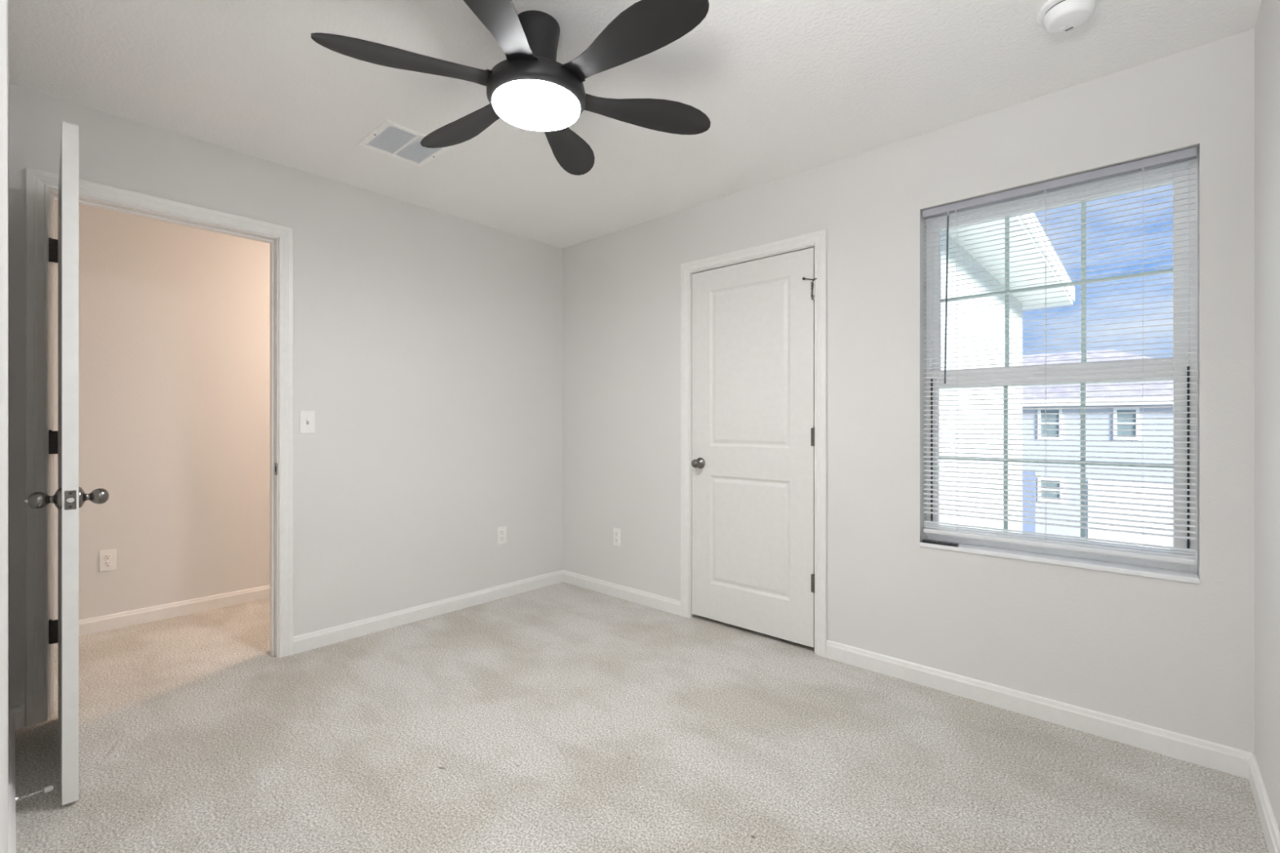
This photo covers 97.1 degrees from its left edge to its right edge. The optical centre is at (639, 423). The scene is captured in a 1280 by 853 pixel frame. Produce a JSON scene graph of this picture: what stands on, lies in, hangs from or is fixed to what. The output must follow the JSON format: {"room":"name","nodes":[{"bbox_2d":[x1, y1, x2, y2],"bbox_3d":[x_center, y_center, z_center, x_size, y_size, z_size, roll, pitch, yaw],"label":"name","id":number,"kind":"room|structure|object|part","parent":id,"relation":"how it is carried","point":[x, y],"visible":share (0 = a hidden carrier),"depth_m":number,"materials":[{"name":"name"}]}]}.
{"room":"empty bedroom","nodes":[
{"label":"empty bedroom","id":0,"kind":"room"},
{"bbox_2d":[0,0,8,852],"bbox_3d":[-1.330,-0.062,0.625,3.518,2.415,0.838,0,0,42],"label":"wall","id":1,"kind":"structure","parent":0,"point":[4,25],"depth_m":0.66,"materials":[{"name":"paint"}]},
{"bbox_2d":[8,707,16,852],"bbox_3d":[-1.327,1.103,1.195,2.760,0.083,0.014,0,0,42],"label":"baseboard","id":2,"kind":"structure","parent":1,"relation":"attached to","point":[11,761],"depth_m":1.66,"materials":[{"name":"paint"}]},
{"bbox_2d":[15,785,53,804],"bbox_3d":[-1.798,1.100,1.681,0.022,0.022,0.077,0,0,42],"label":"door stop","id":3,"kind":"object","parent":1,"relation":"attached to","point":[48,788],"visible":1,"depth_m":1.68,"materials":[{"name":"silver metal"}]},
{"bbox_2d":[15,795,18,804],"bbox_3d":[-1.822,1.100,1.654,0.022,0.022,0.006,0,0,42],"label":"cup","id":4,"kind":"object","parent":3,"relation":"on","point":[16,797],"depth_m":1.65,"materials":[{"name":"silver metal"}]},
{"bbox_2d":[53,199,270,619],"bbox_3d":[-1.799,-0.062,3.739,1.115,2.415,4.800,0,0,42],"label":"wall","id":5,"kind":"structure","parent":0,"point":[174,320],"depth_m":3.33,"materials":[{"name":"paint"}]},
{"bbox_2d":[98,549,116,571],"bbox_3d":[-2.951,0.760,3.137,0.009,0.115,0.070,0,0,42],"label":"electrical outlet","id":6,"kind":"object","parent":5,"relation":"attached to","point":[107,558],"visible":1,"depth_m":3.13,"materials":[{"name":"white plastic"}]},
{"bbox_2d":[103,560,111,567],"bbox_3d":[-2.949,0.779,3.135,0.003,0.033,0.033,0,0,42],"label":"receptacle","id":7,"kind":"object","parent":6,"relation":"attached to","point":[106,563],"depth_m":3.13,"materials":[{"name":"white plastic"}]},
{"bbox_2d":[103,554,111,559],"bbox_3d":[-2.949,0.741,3.135,0.003,0.033,0.033,0,0,42],"label":"receptacle","id":8,"kind":"object","parent":6,"relation":"attached to","point":[106,557],"depth_m":3.13,"materials":[{"name":"white plastic"}]},
{"bbox_2d":[78,584,270,635],"bbox_3d":[-2.134,1.103,4.040,0.014,0.083,4.600,0,0,42],"label":"baseboard","id":9,"kind":"structure","parent":5,"relation":"attached to","point":[120,620],"depth_m":3.33,"materials":[{"name":"paint"}]},
{"bbox_2d":[8,83,562,707],"bbox_3d":[-1.370,-0.062,3.297,0.115,2.415,4.882,0,0,42],"label":"wall","id":10,"kind":"structure","parent":0,"point":[428,343],"depth_m":3.14,"materials":[{"name":"paint"}]},
{"bbox_2d":[9,703,25,729],"bbox_3d":[-2.339,1.103,2.124,0.014,0.083,0.041,0,0,42],"label":"baseboard","id":11,"kind":"structure","parent":10,"relation":"attached to","point":[19,710],"depth_m":2.12,"materials":[{"name":"paint"}]},
{"bbox_2d":[24,121,109,805],"bbox_3d":[-1.985,0.119,1.955,0.800,2.026,0.182,0,0,44],"label":"door","id":12,"kind":"structure","parent":10,"relation":"in","point":[68,497],"depth_m":1.69,"materials":[{"name":"paint"}]},
{"bbox_3d":[-1.790,0.229,1.684,0.050,0.050,0.046,0,0,44],"label":"knob","id":13,"kind":"part","parent":12,"relation":"part of","materials":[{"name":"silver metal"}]},
{"bbox_3d":[-1.700,0.229,1.688,0.002,0.057,0.025,0,0,44],"label":"latch plate","id":14,"kind":"part","parent":12,"relation":"part of","materials":[{"name":"silver metal"}]},
{"bbox_3d":[-1.700,0.229,1.778,0.050,0.050,0.046,0,0,44],"label":"knob","id":15,"kind":"part","parent":12,"relation":"part of","materials":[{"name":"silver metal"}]},
{"bbox_2d":[25,166,293,726],"bbox_3d":[-2.072,0.088,2.517,0.150,2.113,0.898,0,0,42],"label":"door frame","id":16,"kind":"structure","parent":10,"relation":"attached to","point":[41,186],"depth_m":2.22,"materials":[{"name":"paint"}]},
{"bbox_3d":[-1.784,0.224,2.772,0.036,0.058,0.002,0,0,42],"label":"strike plate","id":17,"kind":"part","parent":16,"relation":"part of","materials":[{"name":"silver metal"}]},
{"bbox_2d":[299,410,315,433],"bbox_3d":[-1.677,-0.006,2.855,0.019,0.115,0.070,0,0,42],"label":"light switch","id":18,"kind":"object","parent":10,"relation":"attached to","point":[307,418],"visible":1,"depth_m":2.86,"materials":[{"name":"white plastic"}]},
{"bbox_2d":[293,569,562,654],"bbox_3d":[-1.141,1.103,3.455,0.014,0.083,1.741,0,0,42],"label":"baseboard","id":19,"kind":"structure","parent":10,"relation":"attached to","point":[313,640],"depth_m":3.26,"materials":[{"name":"paint"}]},
{"bbox_2d":[497,525,506,545],"bbox_3d":[-0.907,0.737,3.718,0.009,0.115,0.070,0,0,42],"label":"electrical outlet","id":20,"kind":"object","parent":10,"relation":"attached to","point":[501,531],"visible":1,"depth_m":3.71,"materials":[{"name":"white plastic"}]},
{"bbox_2d":[8,0,1262,248],"bbox_3d":[-0.449,-1.395,2.524,4.948,0.250,5.000,0,0,42],"label":"ceiling","id":21,"kind":"structure","parent":0,"point":[785,88],"depth_m":2.08,"materials":[{"name":"paint"}]},
{"bbox_2d":[357,120,452,166],"bbox_3d":[-1.068,-1.265,2.575,0.300,0.010,0.300,0,0,42],"label":"ceiling vent","id":22,"kind":"object","parent":21,"relation":"in","point":[393,140],"visible":0.96,"depth_m":2.56,"materials":[{"name":"white metal"}]},
{"bbox_2d":[311,0,711,175],"bbox_3d":[-0.331,-1.132,1.812,1.258,0.276,1.146,0,0,42],"label":"ceiling fan","id":23,"kind":"object","parent":21,"relation":"hanging from","point":[529,89],"visible":1,"depth_m":1.71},
{"bbox_3d":[-0.683,-1.073,1.679,0.510,0.032,0.152,0,0,-25],"label":"blade","id":24,"kind":"part","parent":23,"relation":"part of","materials":[{"name":"black plastic"}]},
{"bbox_3d":[-0.622,-1.073,2.051,0.510,0.032,0.152,0,0,35],"label":"blade","id":25,"kind":"part","parent":23,"relation":"part of","materials":[{"name":"black plastic"}]},
{"bbox_3d":[-0.392,-1.073,1.441,0.152,0.032,0.510,0,0,5],"label":"blade","id":26,"kind":"part","parent":23,"relation":"part of","materials":[{"name":"black plastic"}]},
{"bbox_2d":[492,80,580,131],"bbox_3d":[-0.331,-1.006,1.812,0.278,0.023,0.278,0,0,42],"label":"diffuser","id":27,"kind":"object","parent":23,"relation":"attached to","point":[540,105],"depth_m":1.77,"materials":[{"name":"white glass"}]},
{"bbox_3d":[-0.270,-1.073,2.184,0.152,0.032,0.510,0,0,5],"label":"blade","id":28,"kind":"part","parent":23,"relation":"part of","materials":[{"name":"black plastic"}]},
{"bbox_3d":[-0.040,-1.073,1.574,0.510,0.032,0.152,0,0,35],"label":"blade","id":29,"kind":"part","parent":23,"relation":"part of","materials":[{"name":"black plastic"}]},
{"bbox_3d":[0.021,-1.073,1.945,0.510,0.032,0.152,0,0,-25],"label":"blade","id":30,"kind":"part","parent":23,"relation":"part of","materials":[{"name":"black plastic"}]},
{"bbox_2d":[1036,0,1101,34],"bbox_3d":[1.302,-1.242,1.718,0.160,0.056,0.160,0,0,42],"label":"smoke detector","id":31,"kind":"object","parent":21,"relation":"attached to","point":[1056,16],"visible":1,"depth_m":1.70,"materials":[{"name":"plastic"}]},
{"bbox_2d":[14,582,1268,852],"bbox_3d":[-0.449,1.205,2.524,4.748,0.120,4.800,0,0,42],"label":"floor","id":32,"kind":"structure","parent":0,"point":[562,717],"depth_m":1.96,"materials":[{"name":"carpet"}]},
{"bbox_2d":[562,29,1253,752],"bbox_3d":[0.807,-0.062,3.001,3.518,2.415,0.190,0,0,42],"label":"wall","id":33,"kind":"structure","parent":0,"point":[1175,656],"depth_m":2.48,"materials":[{"name":"paint"}]},
{"bbox_2d":[613,528,621,546],"bbox_3d":[-0.151,0.750,3.730,0.070,0.115,0.009,0,0,42],"label":"electrical outlet","id":34,"kind":"object","parent":33,"relation":"attached to","point":[616,531],"visible":1,"depth_m":3.73,"materials":[{"name":"white plastic"}]},
{"bbox_2d":[562,569,680,615],"bbox_3d":[-0.161,1.103,3.735,1.096,0.083,0.014,0,0,42],"label":"baseboard","id":35,"kind":"structure","parent":33,"relation":"attached to","point":[642,597],"depth_m":3.67,"materials":[{"name":"paint"}]},
{"bbox_2d":[680,229,826,657],"bbox_3d":[0.613,0.098,3.104,0.896,2.094,0.118,0,0,42],"label":"door frame","id":36,"kind":"structure","parent":33,"relation":"attached to","point":[817,240],"depth_m":2.91,"materials":[{"name":"paint"}]},
{"bbox_2d":[691,247,817,647],"bbox_3d":[0.582,0.121,3.053,0.777,1.996,0.106,0,0,42],"label":"door","id":37,"kind":"structure","parent":33,"relation":"in","point":[753,463],"depth_m":3.04,"materials":[{"name":"paint"}]},
{"bbox_3d":[0.319,0.231,3.249,0.050,0.050,0.046,0,0,42],"label":"knob","id":38,"kind":"part","parent":37,"relation":"part of","materials":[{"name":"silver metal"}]},
{"bbox_3d":[0.853,-0.657,2.817,0.010,0.079,0.010,0,0,42],"label":"hinge trim","id":39,"kind":"part","parent":37,"relation":"part of","materials":[{"name":"black metal"}]},
{"bbox_2d":[826,640,1253,778],"bbox_3d":[1.443,1.103,2.292,1.424,0.083,0.014,0,0,42],"label":"baseboard","id":40,"kind":"structure","parent":33,"relation":"attached to","point":[1233,761],"depth_m":2.15,"materials":[{"name":"paint"}]},
{"bbox_2d":[919,153,1199,584],"bbox_3d":[1.613,-0.201,2.258,0.878,1.484,0.177,0,0,42],"label":"window","id":41,"kind":"structure","parent":33,"relation":"in","point":[1168,571],"depth_m":2.16,"materials":[{"name":"plastic"}]},
{"bbox_2d":[921,538,958,546],"bbox_3d":[1.298,0.516,2.447,0.140,0.013,0.034,0,0,42],"label":"remote control","id":42,"kind":"object","parent":41,"relation":"on","point":[925,540],"visible":1,"depth_m":2.44,"materials":[{"name":"black plastic"}]},
{"bbox_2d":[938,382,1173,542],"bbox_3d":[1.634,0.154,2.293,0.769,0.622,0.007,0,0,42],"label":"grille","id":43,"kind":"object","parent":41,"relation":"attached to","point":[1082,531],"depth_m":2.31,"materials":[{"name":"white plastic"}]},
{"bbox_2d":[940,200,1173,366],"bbox_3d":[1.654,-0.556,2.316,0.769,0.640,0.007,0,0,42],"label":"grille","id":44,"kind":"object","parent":41,"relation":"attached to","point":[1084,204],"depth_m":2.32,"materials":[{"name":"white plastic"}]},
{"bbox_2d":[922,146,1196,564],"bbox_3d":[1.576,-0.228,2.216,0.866,1.424,0.045,0,0,42],"label":"window blind","id":45,"kind":"object","parent":41,"relation":"attached to","point":[1190,153],"visible":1,"depth_m":2.16,"materials":[{"name":"plastic"}]},
{"bbox_3d":[1.358,-0.222,2.423,0.001,1.374,0.027,0,0,42],"label":"ladder cord","id":46,"kind":"part","parent":45,"relation":"part of","materials":[{"name":"white fabric"}]},
{"bbox_3d":[1.589,-0.222,2.216,0.001,1.374,0.027,0,0,42],"label":"ladder cord","id":47,"kind":"part","parent":45,"relation":"part of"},
{"bbox_3d":[1.581,0.474,2.223,0.862,0.019,0.026,0,0,42],"label":"rail","id":48,"kind":"part","parent":45,"relation":"part of","materials":[{"name":"white plastic"}]},
{"bbox_3d":[1.590,0.532,2.232,0.878,0.018,0.107,0,0,42],"label":"sill","id":49,"kind":"part","parent":41,"relation":"part of","materials":[{"name":"wood"}]},
{"bbox_3d":[1.634,0.136,2.283,0.840,0.745,0.029,0,0,42],"label":"sash","id":50,"kind":"part","parent":41,"relation":"part of","materials":[{"name":"plastic"}]},
{"bbox_3d":[1.655,-0.538,2.306,0.840,0.766,0.030,0,0,42],"label":"sash","id":51,"kind":"part","parent":41,"relation":"part of","materials":[{"name":"plastic"}]},
{"bbox_2d":[1253,0,1279,832],"bbox_3d":[0.851,-0.062,0.480,0.120,2.415,3.500,0,0,42],"label":"wall","id":52,"kind":"structure","parent":0,"point":[1267,27],"depth_m":1.63,"materials":[{"name":"paint"}]},
{"bbox_2d":[1248,752,1279,852],"bbox_3d":[0.835,1.103,0.562,0.014,0.083,3.400,0,0,42],"label":"baseboard","id":53,"kind":"structure","parent":52,"relation":"attached to","point":[1268,821],"depth_m":1.60,"materials":[{"name":"paint"}]},
{"label":"outside","id":54,"kind":"structure","parent":0,"visible":0},
{"bbox_3d":[33.353,4.195,34.326,130.000,0.200,89.700,0,0,42],"label":"ground","id":55,"kind":"structure","parent":54,"visible":0},
{"bbox_2d":[938,213,1075,535],"bbox_3d":[1.119,0.570,6.642,5.910,7.050,5.620,0,0,42],"label":"house wing","id":56,"kind":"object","parent":55,"relation":"on","point":[1015,526],"visible":0.15,"depth_m":4.91,"materials":[{"name":"paint"}]},
{"bbox_2d":[1022,349,1173,552],"bbox_3d":[15.201,0.680,22.867,14.871,6.829,9.580,0,0,42],"label":"house","id":57,"kind":"structure","parent":55,"relation":"on","point":[1055,530],"depth_m":17.65,"materials":[{"name":"grey"}]},
{"bbox_3d":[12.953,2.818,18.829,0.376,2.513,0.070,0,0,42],"label":"door","id":58,"kind":"part","parent":57,"relation":"part of","materials":[{"name":"blue stone"}]},
{"bbox_3d":[13.385,0.004,18.467,0.489,0.888,0.030,0,0,42],"label":"pane","id":59,"kind":"part","parent":57,"relation":"part of","materials":[{"name":"clear glass"}]},
{"bbox_3d":[13.393,2.169,18.460,0.510,0.614,0.030,0,0,42],"label":"pane","id":60,"kind":"part","parent":57,"relation":"part of","materials":[{"name":"clear glass"}]},
{"bbox_3d":[14.791,0.004,17.202,0.443,0.827,0.030,0,0,42],"label":"pane","id":61,"kind":"part","parent":57,"relation":"part of","materials":[{"name":"clear glass"}]},
{"bbox_3d":[14.797,2.935,17.176,1.878,2.280,0.060,0,0,42],"label":"garage door","id":62,"kind":"part","parent":57,"relation":"part of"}
]}

